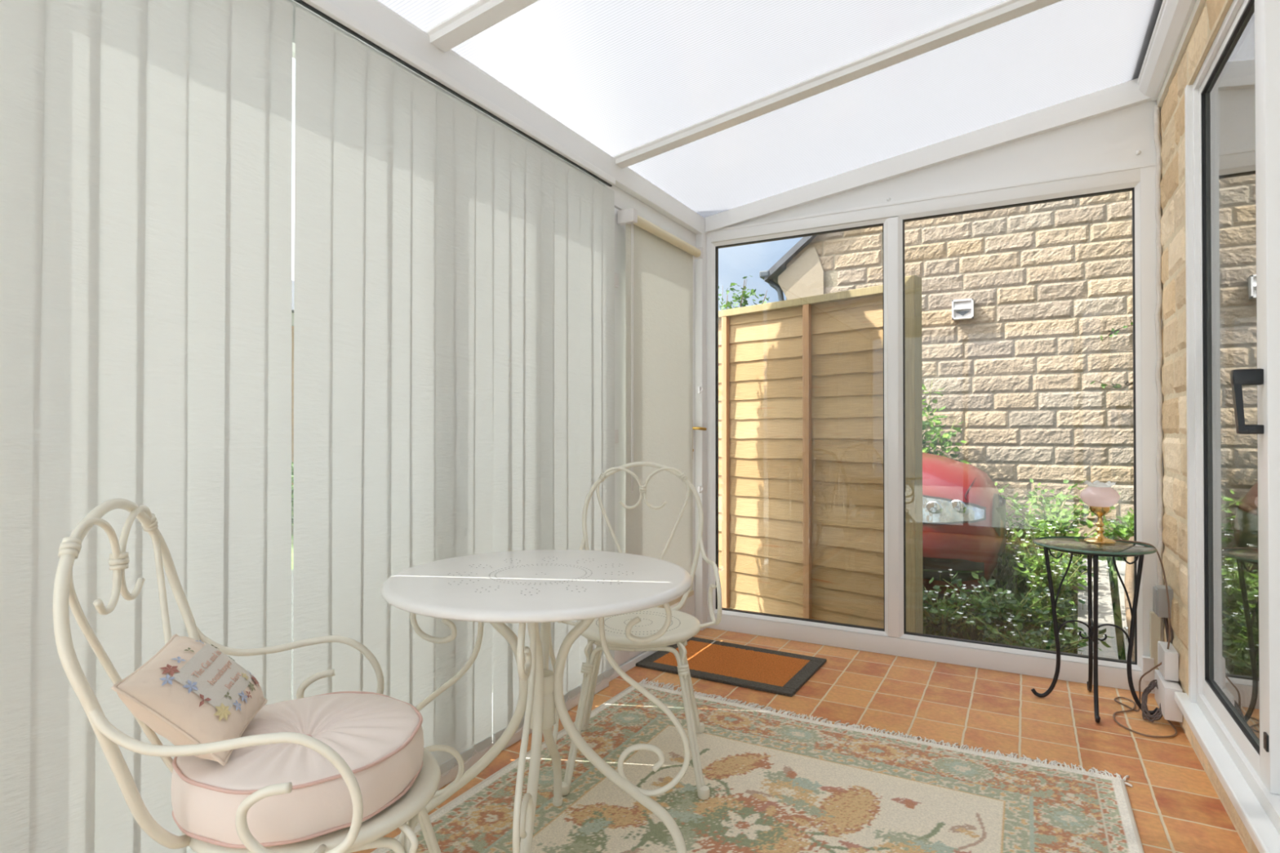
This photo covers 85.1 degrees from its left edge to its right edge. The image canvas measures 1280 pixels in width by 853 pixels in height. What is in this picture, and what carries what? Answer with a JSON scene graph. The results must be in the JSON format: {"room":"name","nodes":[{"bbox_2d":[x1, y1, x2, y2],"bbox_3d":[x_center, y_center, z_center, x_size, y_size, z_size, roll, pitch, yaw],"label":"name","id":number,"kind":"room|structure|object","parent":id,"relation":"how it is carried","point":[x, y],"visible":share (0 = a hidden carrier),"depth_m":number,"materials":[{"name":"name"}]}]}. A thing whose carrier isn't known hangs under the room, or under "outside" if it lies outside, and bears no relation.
{"room":"sunroom","nodes":[
{"label":"sunroom","id":0,"kind":"room"},
{"bbox_2d":[425,0,538,52],"bbox_3d":[0.231,-1.264,1.585,1.940,0.316,0.082,0,-1,29],"label":"beam","id":1,"kind":"structure","parent":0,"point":[481,15],"depth_m":1.96,"materials":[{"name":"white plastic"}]},
{"bbox_2d":[377,0,1163,217],"bbox_3d":[0.037,-1.276,1.421,2.300,0.356,4.604,0,-1,29],"label":"ceiling","id":2,"kind":"structure","parent":0,"point":[622,75],"depth_m":2.47,"materials":[{"name":"white plastic"}]},
{"bbox_2d":[351,627,1248,852],"bbox_3d":[0.133,1.091,1.347,2.320,0.060,4.540,0,-1,29],"label":"floor","id":3,"kind":"structure","parent":0,"point":[1176,807],"depth_m":2.55,"materials":[{"name":"tile"}]},
{"bbox_2d":[436,676,608,790],"bbox_3d":[-0.976,1.039,1.400,0.048,0.045,3.420,0,-1,29],"label":"baseboard","id":4,"kind":"structure","parent":3,"relation":"on","point":[451,775],"depth_m":2.25,"materials":[{"name":"white plastic"}]},
{"bbox_2d":[635,636,826,697],"bbox_3d":[0.416,1.068,3.161,0.724,0.015,0.500,0,-1,30],"label":"doormat","id":5,"kind":"object","parent":3,"relation":"on","point":[771,671],"visible":0.89,"depth_m":3.11,"materials":[{"name":"fabric"}]},
{"bbox_2d":[370,677,1144,852],"bbox_3d":[0.169,1.056,1.487,1.696,0.012,2.460,0,-1,29],"label":"rug","id":6,"kind":"object","parent":3,"relation":"on","point":[777,783],"visible":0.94,"depth_m":2.00,"materials":[{"name":"beige fabric"}]},
{"bbox_2d":[52,498,441,852],"bbox_3d":[-0.580,0.584,1.204,0.585,0.933,0.528,0,0,-17],"label":"garden chair","id":7,"kind":"object","parent":6,"relation":"on","point":[367,834],"visible":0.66,"depth_m":1.02,"materials":[{"name":"beige metal"}]},
{"bbox_2d":[170,691,423,848],"bbox_3d":[-0.574,0.566,1.200,0.386,0.102,0.388,0,0,-17],"label":"round cushion","id":8,"kind":"object","parent":7,"relation":"on","point":[380,737],"visible":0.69,"depth_m":1.08,"materials":[{"name":"fabric"}]},
{"bbox_2d":[111,634,267,765],"bbox_3d":[-0.723,0.439,1.141,0.160,0.156,0.220,0,0,-16],"label":"embroidered pillow","id":9,"kind":"object","parent":8,"relation":"on","point":[189,691],"visible":0.98,"depth_m":1.08,"materials":[{"name":"fabric"}]},
{"bbox_2d":[159,674,174,685],"bbox_3d":[-0.717,0.385,1.057,0.020,0.011,0.019,44,-6,-12],"label":"flower","id":10,"kind":"object","parent":9,"relation":"on","point":[164,679],"depth_m":1.06,"materials":[{"name":"blue fabric"}]},
{"bbox_2d":[159,664,179,675],"bbox_3d":[-0.724,0.375,1.075,0.028,0.010,0.027,44,-6,-12],"label":"flower","id":11,"kind":"object","parent":9,"relation":"on","point":[164,669],"depth_m":1.07,"materials":[{"name":"red fabric"}]},
{"bbox_2d":[171,656,186,662],"bbox_3d":[-0.730,0.369,1.104,0.020,0.007,0.020,44,-6,-12],"label":"flower","id":12,"kind":"object","parent":9,"relation":"on","point":[179,660],"depth_m":1.10,"materials":[{"name":"blue fabric"}]},
{"bbox_2d":[182,680,198,693],"bbox_3d":[-0.692,0.401,1.076,0.023,0.008,0.023,44,-6,-12],"label":"flower","id":13,"kind":"object","parent":9,"relation":"on","point":[188,686],"depth_m":1.08,"materials":[{"name":"blue fabric"}]},
{"bbox_2d":[199,693,210,706],"bbox_3d":[-0.674,0.422,1.073,0.020,0.009,0.019,44,-6,-12],"label":"flower","id":14,"kind":"object","parent":9,"relation":"on","point":[204,699],"depth_m":1.08,"materials":[{"name":"red fabric"}]},
{"bbox_2d":[213,702,231,721],"bbox_3d":[-0.651,0.445,1.086,0.029,0.012,0.029,44,-6,-12],"label":"flower","id":15,"kind":"object","parent":9,"relation":"on","point":[222,711],"depth_m":1.09,"materials":[{"name":"yellow fabric"}]},
{"bbox_2d":[232,700,240,710],"bbox_3d":[-0.645,0.449,1.118,0.019,0.006,0.020,44,-6,-12],"label":"flower","id":16,"kind":"object","parent":9,"relation":"on","point":[236,704],"depth_m":1.12,"materials":[{"name":"blue fabric"}]},
{"bbox_2d":[238,690,247,703],"bbox_3d":[-0.651,0.445,1.145,0.023,0.007,0.023,44,-6,-12],"label":"flower","id":17,"kind":"object","parent":9,"relation":"on","point":[242,695],"depth_m":1.15,"materials":[{"name":"blue fabric"}]},
{"bbox_2d":[248,681,255,690],"bbox_3d":[-0.661,0.443,1.187,0.020,0.006,0.019,44,-6,-12],"label":"flower","id":18,"kind":"object","parent":9,"relation":"on","point":[251,686],"depth_m":1.19,"materials":[{"name":"fabric"}]},
{"bbox_2d":[250,674,259,686],"bbox_3d":[-0.670,0.443,1.215,0.028,0.010,0.027,44,-6,-12],"label":"flower","id":19,"kind":"object","parent":9,"relation":"on","point":[254,682],"depth_m":1.21,"materials":[{"name":"red fabric"}]},
{"bbox_2d":[380,549,692,852],"bbox_3d":[-0.230,0.698,1.623,0.702,0.710,0.702,0,0,-18],"label":"bistro table","id":20,"kind":"object","parent":6,"relation":"on","point":[532,588],"visible":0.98,"depth_m":1.60,"materials":[{"name":"white metal"}]},
{"bbox_2d":[558,461,722,799],"bbox_3d":[-0.004,0.592,2.277,0.528,0.933,0.585,0,0,3],"label":"garden chair","id":21,"kind":"object","parent":6,"relation":"on","point":[683,626],"visible":0.75,"depth_m":2.21,"materials":[{"name":"beige metal"}]},
{"bbox_2d":[1031,536,1158,723],"bbox_3d":[1.738,0.761,2.678,0.400,0.620,0.400,0,0,-2],"label":"side table","id":22,"kind":"object","parent":3,"relation":"on","point":[1054,543],"visible":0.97,"depth_m":2.63,"materials":[{"name":"black metal"}]},
{"bbox_2d":[1080,480,1177,737],"bbox_3d":[1.838,0.642,2.588,0.232,0.858,0.401,0,0,5],"label":"table lamp","id":23,"kind":"object","parent":22,"relation":"on","point":[1099,495],"visible":0.97,"depth_m":2.69,"materials":[{"name":"pink glass"}]},
{"bbox_2d":[1141,679,1162,722],"bbox_3d":[1.880,1.003,2.552,0.078,0.128,0.125,0,-1,29],"label":"coiled cable","id":24,"kind":"object","parent":3,"relation":"on","point":[1153,683],"visible":0.75,"depth_m":2.56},
{"bbox_2d":[613,0,1062,168],"bbox_3d":[0.735,-1.257,2.495,1.940,0.316,0.082,0,-1,29],"label":"beam","id":25,"kind":"structure","parent":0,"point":[1009,10],"depth_m":2.48,"materials":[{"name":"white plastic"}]},
{"bbox_2d":[925,501,942,514],"bbox_3d":[1.806,0.510,4.293,0.099,0.099,0.018,0,9,29],"label":"headlight assembly","id":26,"kind":"object","parent":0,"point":[931,507],"depth_m":4.29,"materials":[{"name":"silver glass"}]},
{"bbox_2d":[734,100,1160,226],"bbox_3d":[1.219,-1.236,3.330,2.040,0.366,0.058,0,-1,29],"label":"wall","id":27,"kind":"structure","parent":0,"point":[1111,140],"depth_m":3.03,"materials":[{"name":"white plastic"}]},
{"bbox_2d":[286,0,706,733],"bbox_3d":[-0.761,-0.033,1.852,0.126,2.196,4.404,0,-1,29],"label":"beam","id":28,"kind":"structure","parent":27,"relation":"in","point":[367,12],"depth_m":2.29,"materials":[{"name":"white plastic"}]},
{"bbox_2d":[0,0,615,852],"bbox_3d":[-0.937,-0.009,1.411,0.038,2.060,3.422,0,-1,29],"label":"vertical blind","id":29,"kind":"object","parent":28,"relation":"attached to","point":[454,275],"visible":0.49,"depth_m":1.57,"materials":[{"name":"white fabric"}]},
{"bbox_2d":[598,181,706,681],"bbox_3d":[0.096,0.024,3.341,0.134,2.105,0.989,0,-1,29],"label":"window frame","id":30,"kind":"structure","parent":28,"relation":"attached to","point":[695,605],"depth_m":3.58,"materials":[{"name":"white plastic"}]},
{"bbox_2d":[617,208,702,608],"bbox_3d":[0.114,-0.033,3.292,0.083,1.788,0.730,0,-1,29],"label":"roller blind","id":31,"kind":"object","parent":28,"relation":"attached to","point":[659,264],"visible":0.8,"depth_m":3.26,"materials":[{"name":"beige fabric"}]},
{"bbox_2d":[704,78,1151,233],"bbox_3d":[1.193,-1.225,3.292,1.990,0.373,0.034,0,-1,29],"label":"roof beam","id":32,"kind":"structure","parent":27,"relation":"attached to","point":[1126,95],"depth_m":3.16,"materials":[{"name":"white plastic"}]},
{"bbox_2d":[709,162,1155,232],"bbox_3d":[1.204,-1.053,3.296,2.025,0.014,0.017,0,-1,29],"label":"trim","id":33,"kind":"structure","parent":27,"relation":"attached to","point":[1152,164],"depth_m":3.17,"materials":[{"name":"white plastic"}]},
{"bbox_2d":[706,165,1164,693],"bbox_3d":[1.218,0.012,3.317,2.040,2.130,0.075,0,-1,29],"label":"window","id":34,"kind":"structure","parent":27,"relation":"in","point":[894,639],"depth_m":3.24,"materials":[{"name":"white plastic"}]},
{"bbox_2d":[1141,655,1154,681],"bbox_3d":[2.034,0.970,2.794,0.038,0.095,0.033,0,-1,29],"label":"cable trunking","id":35,"kind":"object","parent":34,"relation":"attached to","point":[1147,663],"visible":0.79,"depth_m":2.78,"materials":[{"name":"white plastic"}]},
{"bbox_2d":[1149,611,1160,670],"bbox_3d":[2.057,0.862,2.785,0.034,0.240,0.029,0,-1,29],"label":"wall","id":36,"kind":"structure","parent":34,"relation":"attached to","point":[1154,620],"depth_m":2.77,"materials":[{"name":"white paint"}]},
{"bbox_2d":[951,499,966,513],"bbox_3d":[1.946,0.500,4.278,0.099,0.099,0.018,0,9,29],"label":"headlight assembly","id":37,"kind":"object","parent":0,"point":[957,506],"depth_m":4.27,"materials":[{"name":"glass"}]},
{"bbox_2d":[1124,536,1134,661],"bbox_3d":[2.758,0.948,3.899,0.084,0.466,1.719,0,-1,35],"label":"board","id":38,"kind":"object","parent":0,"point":[1129,571],"visible":0.32,"depth_m":4.00,"materials":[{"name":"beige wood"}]},
{"bbox_2d":[1160,0,1259,852],"bbox_3d":[1.125,-0.244,0.796,0.260,2.800,4.579,0,-1,29],"label":"wall","id":39,"kind":"structure","parent":0,"point":[1172,125],"depth_m":2.50,"materials":[{"name":"stone"}]},
{"bbox_2d":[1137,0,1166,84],"bbox_3d":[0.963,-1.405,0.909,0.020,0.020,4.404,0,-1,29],"label":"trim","id":40,"kind":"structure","parent":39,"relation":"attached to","point":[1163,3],"depth_m":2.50,"materials":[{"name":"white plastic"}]},
{"bbox_2d":[1153,105,1164,641],"bbox_3d":[2.078,-0.117,2.792,0.026,2.341,0.023,0,0,-13],"label":"trim","id":41,"kind":"structure","parent":39,"relation":"attached to","point":[1157,109],"depth_m":2.79,"materials":[{"name":"white plastic"}]},
{"bbox_2d":[1152,584,1173,644],"bbox_3d":[1.992,0.735,2.650,0.058,0.247,0.104,0,-1,29],"label":"junction box","id":42,"kind":"object","parent":39,"relation":"attached to","point":[1160,607],"visible":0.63,"depth_m":2.63,"materials":[{"name":"grey plastic"}]},
{"bbox_2d":[1157,640,1178,681],"bbox_3d":[1.938,0.860,2.561,0.042,0.102,0.150,0,-1,29],"label":"box","id":43,"kind":"object","parent":39,"relation":"attached to","point":[1169,658],"visible":0.96,"depth_m":2.50,"materials":[{"name":"white plastic"}]},
{"bbox_2d":[1154,669,1182,722],"bbox_3d":[1.917,0.973,2.532,0.052,0.114,0.220,0,-1,29],"label":"box","id":44,"kind":"object","parent":39,"relation":"attached to","point":[1164,695],"visible":0.8,"depth_m":2.45,"materials":[{"name":"white plastic"}]},
{"bbox_2d":[1138,0,1206,107],"bbox_3d":[0.993,-1.381,0.892,0.075,0.105,4.404,0,-1,29],"label":"trim","id":45,"kind":"structure","parent":39,"relation":"attached to","point":[1175,15],"depth_m":2.44,"materials":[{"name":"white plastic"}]},
{"bbox_2d":[1173,691,1279,852],"bbox_3d":[0.944,0.921,0.659,0.113,0.031,3.980,0,-1,29],"label":"door sill","id":46,"kind":"structure","parent":39,"relation":"attached to","point":[1265,837],"depth_m":1.80,"materials":[{"name":"paint"}]},
{"bbox_2d":[1184,0,1279,834],"bbox_3d":[0.927,-0.127,0.637,0.114,2.065,3.910,0,-1,29],"label":"door","id":47,"kind":"structure","parent":39,"relation":"in","point":[1232,106],"depth_m":1.94,"materials":[{"name":"white plastic"}]},
{"label":"outside","id":48,"kind":"structure","parent":0,"visible":0},
{"bbox_2d":[291,491,1124,660],"bbox_3d":[-4.096,1.115,9.114,36.000,0.347,30.000,0,-1,29],"label":"ground","id":49,"kind":"structure","parent":48,"point":[1115,593],"depth_m":4.50,"materials":[{"name":"soil"}]},
{"bbox_2d":[291,280,293,487],"bbox_3d":[-8.769,-1.079,15.145,4.800,4.700,10.400,0,-1,29],"label":"house","id":50,"kind":"structure","parent":49,"relation":"on","point":[292,282],"depth_m":14.14,"materials":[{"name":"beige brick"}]},
{"bbox_2d":[291,460,293,525],"bbox_3d":[-4.340,0.856,8.680,0.667,0.901,3.132,0,0,0],"label":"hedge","id":51,"kind":"object","parent":49,"relation":"on","point":[292,463],"visible":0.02,"depth_m":8.55,"materials":[{"name":"green plant"}]},
{"bbox_2d":[718,275,769,310],"bbox_3d":[1.405,-0.738,12.904,2.802,3.994,1.808,0,0,8],"label":"tree","id":52,"kind":"object","parent":49,"relation":"on","point":[744,295],"visible":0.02,"depth_m":12.48,"materials":[{"name":"green plant"}]},
{"bbox_2d":[718,275,923,633],"bbox_3d":[0.454,0.248,4.466,0.088,1.995,2.700,0,-1,-45],"label":"fence","id":53,"kind":"object","parent":49,"relation":"on","point":[801,380],"visible":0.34,"depth_m":3.92,"materials":[{"name":"brown wood"}]},
{"bbox_2d":[759,191,1133,539],"bbox_3d":[5.248,-1.657,8.024,5.970,5.744,6.100,0,-1,29],"label":"house","id":54,"kind":"structure","parent":49,"relation":"on","point":[1045,282],"depth_m":5.78,"materials":[{"name":"brick"}]},
{"bbox_2d":[951,298,973,319],"bbox_3d":[2.761,-1.000,5.966,0.164,0.164,0.070,0,-1,29],"label":"vent cover","id":55,"kind":"object","parent":54,"relation":"attached to","point":[962,309],"visible":1,"depth_m":5.96,"materials":[{"name":"white plastic"}]},
{"bbox_2d":[955,311,969,315],"bbox_3d":[2.760,-0.965,5.964,0.110,0.034,0.026,0,-1,29],"label":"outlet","id":56,"kind":"object","parent":55,"relation":"attached to","point":[957,313],"depth_m":5.96,"materials":[{"name":"white plastic"}]},
{"bbox_2d":[1088,377,1133,388],"bbox_3d":[3.753,-0.340,5.350,0.518,0.089,0.075,0,0,23],"label":"twig","id":57,"kind":"object","parent":54,"relation":"attached to","point":[1103,385],"visible":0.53,"depth_m":5.39,"materials":[{"name":"green plant"}]},
{"bbox_2d":[1100,319,1133,341],"bbox_3d":[3.807,-0.746,5.317,0.492,0.163,0.085,0,0,22],"label":"twig","id":58,"kind":"object","parent":54,"relation":"attached to","point":[1113,331],"visible":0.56,"depth_m":5.38,"materials":[{"name":"green plant"}]},
{"bbox_2d":[922,381,971,463],"bbox_3d":[2.381,0.352,5.895,0.786,1.493,0.425,0,-1,29],"label":"leafy shrub","id":59,"kind":"object","parent":49,"relation":"on","point":[926,424],"visible":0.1,"depth_m":5.84,"materials":[{"name":"green plant"}]},
{"bbox_2d":[922,452,1005,595],"bbox_3d":[0.687,0.467,5.787,4.156,1.559,1.800,0,-1,29],"label":"car","id":60,"kind":"object","parent":49,"relation":"on","point":[964,511],"visible":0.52,"depth_m":4.31,"materials":[{"name":"paint"}]},
{"bbox_2d":[922,556,984,581],"bbox_3d":[1.901,0.882,4.318,0.471,0.155,0.101,0,0,8],"label":"fog lamp","id":61,"kind":"object","parent":60,"relation":"attached to","point":[964,566],"depth_m":4.29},
{"bbox_2d":[991,493,1002,537],"bbox_3d":[2.311,0.566,4.512,0.042,0.260,0.500,0,-1,29],"label":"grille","id":62,"kind":"object","parent":60,"relation":"attached to","point":[997,500],"depth_m":4.40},
{"bbox_2d":[995,497,1005,555],"bbox_3d":[2.480,0.668,4.794,0.058,0.300,1.000,0,-1,29],"label":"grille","id":63,"kind":"object","parent":60,"relation":"attached to","point":[1001,504],"depth_m":4.48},
{"bbox_2d":[922,577,1013,638],"bbox_3d":[1.720,1.048,3.911,0.386,0.366,0.583,0,-1,-42],"label":"weed","id":64,"kind":"object","parent":49,"relation":"on","point":[949,621],"visible":0.7,"depth_m":3.88,"materials":[{"name":"green plant"}]},
{"bbox_2d":[924,584,1013,626],"bbox_3d":[1.731,0.973,3.915,0.602,0.192,0.366,0,-1,43],"label":"flower","id":65,"kind":"object","parent":64,"relation":"on","point":[954,616],"depth_m":3.87,"materials":[{"name":"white plant"}]},
{"bbox_2d":[932,568,1098,642],"bbox_3d":[2.015,1.035,3.799,0.804,0.427,0.522,0,-1,29],"label":"bush","id":66,"kind":"object","parent":49,"relation":"on","point":[997,603],"visible":0.72,"depth_m":3.79,"materials":[{"name":"green plant"}]},
{"bbox_2d":[937,568,1098,621],"bbox_3d":[2.029,0.938,3.792,0.773,0.234,0.522,0,-1,29],"label":"flower","id":67,"kind":"object","parent":66,"relation":"on","point":[996,603],"depth_m":3.80,"materials":[{"name":"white plant"}]},
{"bbox_2d":[923,532,1126,660],"bbox_3d":[2.688,1.024,4.277,2.156,0.442,2.891,0,-1,29],"label":"ground cover","id":68,"kind":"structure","parent":49,"relation":"on","point":[1003,580],"depth_m":4.52,"materials":[{"name":"green plant"}]},
{"bbox_2d":[963,604,1128,653],"bbox_3d":[1.956,1.086,3.393,0.709,0.319,0.433,0,-1,29],"label":"weed","id":69,"kind":"object","parent":49,"relation":"on","point":[1037,643],"visible":0.52,"depth_m":3.42,"materials":[{"name":"green plant"}]},
{"bbox_2d":[1006,524,1101,633],"bbox_3d":[2.398,0.882,4.071,0.460,0.632,0.517,0,-1,29],"label":"weed","id":70,"kind":"object","parent":49,"relation":"on","point":[1042,573],"visible":0.66,"depth_m":4.02,"materials":[{"name":"green plant"}]},
{"bbox_2d":[1006,524,1101,583],"bbox_3d":[2.398,0.724,4.072,0.460,0.315,0.517,0,-1,29],"label":"flower","id":71,"kind":"object","parent":70,"relation":"on","point":[1042,573],"depth_m":4.03,"materials":[{"name":"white plant"}]},
{"bbox_2d":[994,478,1119,543],"bbox_3d":[3.091,0.728,5.287,0.548,0.670,0.906,0,-1,-40],"label":"leafy shrub","id":72,"kind":"object","parent":49,"relation":"on","point":[1064,516],"visible":0.4,"depth_m":5.24,"materials":[{"name":"green plant"}]},
{"bbox_2d":[1004,528,1109,599],"bbox_3d":[2.594,0.941,4.424,0.568,0.541,0.609,0,0,-15],"label":"weed","id":73,"kind":"object","parent":49,"relation":"on","point":[1078,562],"visible":0.18,"depth_m":4.36,"materials":[{"name":"green plant"}]},
{"bbox_2d":[1004,534,1109,568],"bbox_3d":[2.598,0.821,4.459,0.550,0.234,0.542,0,0,-13],"label":"flower","id":74,"kind":"object","parent":73,"relation":"on","point":[1079,562],"depth_m":4.39,"materials":[{"name":"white plant"}]},
{"bbox_2d":[1004,508,1114,573],"bbox_3d":[2.769,0.836,4.737,0.636,0.567,0.567,0,0,8],"label":"weed","id":75,"kind":"object","parent":49,"relation":"on","point":[1042,524],"visible":0.26,"depth_m":4.67,"materials":[{"name":"green plant"}]},
{"bbox_2d":[1006,509,1114,547],"bbox_3d":[2.807,0.706,4.652,0.552,0.301,0.545,0,0,-18],"label":"flower","id":76,"kind":"object","parent":75,"relation":"on","point":[1042,524],"depth_m":4.67,"materials":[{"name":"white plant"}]},
{"bbox_2d":[1077,558,1118,658],"bbox_3d":[2.669,1.048,4.093,0.170,0.278,1.740,0,-1,32],"label":"board","id":77,"kind":"object","parent":49,"relation":"on","point":[1105,612],"visible":0.34,"depth_m":3.96,"materials":[{"name":"white wood"}]},
{"bbox_2d":[1092,507,1133,546],"bbox_3d":[3.670,0.783,4.947,0.680,0.606,0.656,0,0,-12],"label":"leafy shrub","id":78,"kind":"object","parent":49,"relation":"on","point":[1128,526],"visible":0.14,"depth_m":4.99,"materials":[{"name":"green plant"}]},
{"bbox_2d":[1115,560,1132,661],"bbox_3d":[2.853,1.047,3.992,0.170,0.278,1.741,0,-1,33],"label":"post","id":79,"kind":"object","parent":49,"relation":"on","point":[1121,565],"visible":0.18,"depth_m":4.12,"materials":[{"name":"white wood"}]},
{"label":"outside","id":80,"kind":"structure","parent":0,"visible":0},
{"bbox_2d":[291,568,293,699],"bbox_3d":[-2.554,1.176,2.604,3.400,0.090,5.100,0,-1,29],"label":"paved path","id":81,"kind":"structure","parent":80,"point":[291,569],"depth_m":3.90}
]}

